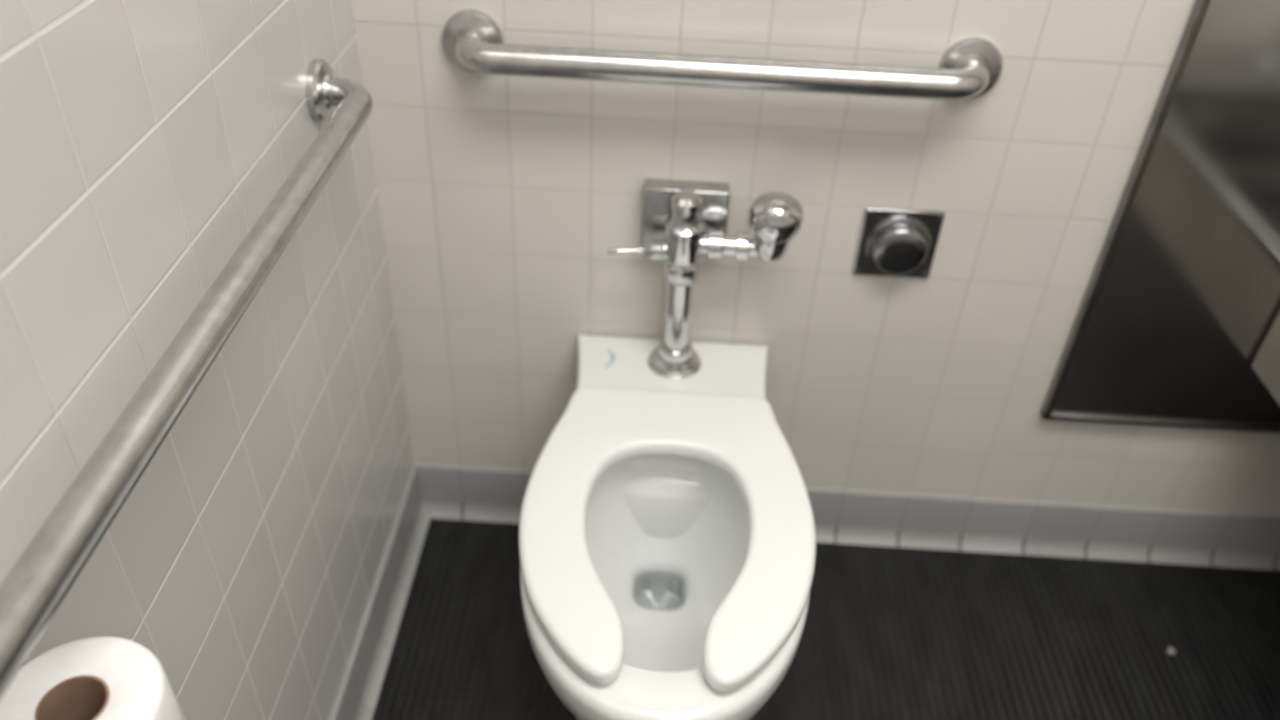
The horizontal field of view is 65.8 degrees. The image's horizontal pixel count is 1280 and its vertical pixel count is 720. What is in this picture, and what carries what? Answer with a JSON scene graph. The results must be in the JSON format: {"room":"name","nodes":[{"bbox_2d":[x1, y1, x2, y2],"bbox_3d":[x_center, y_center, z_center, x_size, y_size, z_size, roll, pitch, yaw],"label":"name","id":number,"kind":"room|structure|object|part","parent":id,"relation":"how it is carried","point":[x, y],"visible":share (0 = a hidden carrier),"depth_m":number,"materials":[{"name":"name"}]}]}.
{"room":"public restroom","nodes":[
{"label":"public restroom","id":0,"kind":"room"},
{"bbox_2d":[0,0,413,719],"bbox_3d":[-0.441,0.025,-0.022,0.100,2.500,2.500,3,37,1],"label":"wall","id":1,"kind":"structure","parent":0,"point":[142,142],"depth_m":0.85,"materials":[{"name":"tile"}]},
{"bbox_2d":[0,59,372,699],"bbox_3d":[-0.347,0.029,0.672,0.071,0.072,1.133,3,37,1],"label":"grab bar","id":2,"kind":"object","parent":1,"relation":"attached to","point":[35,587],"visible":1,"depth_m":0.66,"materials":[{"name":"metal"}]},
{"bbox_2d":[331,464,421,719],"bbox_3d":[-0.435,0.966,0.698,0.007,0.080,2.500,3,37,1],"label":"baseboard","id":3,"kind":"structure","parent":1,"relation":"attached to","point":[347,705],"depth_m":1.47,"materials":[{"name":"grey tile"}]},
{"bbox_2d":[355,502,429,719],"bbox_3d":[-0.426,1.009,0.730,0.015,0.026,2.500,3,37,1],"label":"baseboard","id":4,"kind":"structure","parent":1,"relation":"attached to","point":[368,702],"depth_m":1.53,"materials":[{"name":"grey tile"}]},
{"bbox_3d":[-0.356,0.289,0.659,0.084,0.094,0.064,3,37,1],"label":"toilet paper holder","id":5,"kind":"object","parent":1,"relation":"attached to","visible":0},
{"bbox_2d":[0,636,183,719],"bbox_3d":[-0.344,0.247,0.626,0.102,0.102,0.102,3,37,1],"label":"toilet paper roll","id":6,"kind":"object","parent":5,"relation":"on","point":[103,677],"visible":0.96,"depth_m":0.61,"materials":[{"name":"paper"}]},
{"bbox_2d":[352,0,1279,516],"bbox_3d":[0.692,-0.701,0.996,2.250,2.500,0.100,3,37,1],"label":"wall","id":7,"kind":"structure","parent":0,"point":[504,200],"depth_m":1.36,"materials":[{"name":"tile"}]},
{"bbox_2d":[441,9,1002,99],"bbox_3d":[0.097,-0.353,1.186,0.686,0.076,0.076,3,37,1],"label":"grab bar","id":8,"kind":"object","parent":7,"relation":"attached to","point":[471,39],"visible":1,"depth_m":1.16,"materials":[{"name":"metal"}]},
{"bbox_2d":[415,464,1279,553],"bbox_3d":[0.642,0.270,1.674,2.050,0.080,0.007,3,37,1],"label":"baseboard","id":9,"kind":"structure","parent":7,"relation":"attached to","point":[450,484],"depth_m":1.67,"materials":[{"name":"grey tile"}]},
{"bbox_2d":[853,207,944,277],"bbox_3d":[0.354,-0.152,1.352,0.107,0.105,0.033,3,37,1],"label":"flush button","id":10,"kind":"object","parent":7,"relation":"attached to","point":[892,242],"visible":1,"depth_m":1.34,"materials":[{"name":"silver metal"}]},
{"bbox_2d":[1041,0,1279,432],"bbox_3d":[0.995,-0.348,1.173,0.706,1.150,0.018,3,37,1],"label":"partition","id":11,"kind":"object","parent":7,"relation":"attached to","point":[1181,299],"visible":1,"depth_m":1.34,"materials":[{"name":"metal"}]},
{"bbox_3d":[0.648,-0.369,1.178,0.010,1.150,0.018,3,37,1],"label":"frame","id":12,"kind":"part","parent":11,"relation":"part of","materials":[{"name":"metal"}]},
{"bbox_3d":[0.973,0.103,1.520,0.706,0.010,0.018,3,37,1],"label":"frame","id":13,"kind":"part","parent":11,"relation":"part of","materials":[{"name":"metal"}]},
{"bbox_2d":[372,518,1279,719],"bbox_3d":[0.580,1.119,0.756,2.250,0.100,2.700,3,37,1],"label":"floor","id":14,"kind":"structure","parent":0,"point":[890,633],"depth_m":1.55,"materials":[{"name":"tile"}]},
{"bbox_2d":[519,334,815,719],"bbox_3d":[0.027,0.309,1.338,0.345,0.430,0.637,3,37,1],"label":"toilet","id":15,"kind":"object","parent":14,"relation":"on","point":[667,534],"visible":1,"depth_m":1.24,"materials":[{"name":"ceramic"}]},
{"bbox_3d":[0.025,0.350,1.309,0.340,0.400,0.541,3,37,1],"label":"bowl","id":16,"kind":"part","parent":15,"relation":"part of","materials":[{"name":"white ceramic"}]},
{"bbox_2d":[608,179,803,379],"bbox_3d":[0.079,-0.110,1.347,0.247,0.284,0.115,3,37,1],"label":"valve","id":17,"kind":"object","parent":15,"relation":"on","point":[682,221],"visible":1,"depth_m":1.30,"materials":[{"name":"silver metal"}]},
{"bbox_3d":[-0.017,-0.145,1.317,0.052,0.013,0.010,1,38,-2],"label":"lever handle","id":18,"kind":"part","parent":17,"relation":"part of","materials":[{"name":"silver metal"}]},
{"bbox_2d":[644,240,667,259],"bbox_3d":[0.022,-0.146,1.315,0.035,0.027,0.026,3,37,1],"label":"socket","id":19,"kind":"object","parent":17,"relation":"attached to","point":[655,249],"depth_m":1.31,"materials":[{"name":"silver metal"}]},
{"bbox_2d":[699,230,757,260],"bbox_3d":[0.122,-0.151,1.306,0.105,0.038,0.038,3,37,1],"label":"pipe","id":20,"kind":"object","parent":17,"relation":"attached to","point":[716,244],"depth_m":1.29,"materials":[{"name":"silver metal"}]},
{"bbox_2d":[1166,645,1176,654],"bbox_3d":[0.833,0.455,1.550,0.012,0.006,0.016,26,43,27],"label":"paper scrap","id":21,"kind":"object","parent":14,"relation":"on","point":[1171,650],"visible":1,"depth_m":1.55,"materials":[{"name":"white paper"}]},
{"bbox_2d":[422,501,1279,570],"bbox_3d":[0.639,0.319,1.698,2.050,0.026,0.015,3,37,1],"label":"baseboard","id":22,"kind":"structure","parent":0,"point":[435,510],"depth_m":1.70,"materials":[{"name":"grey tile"}]}
]}

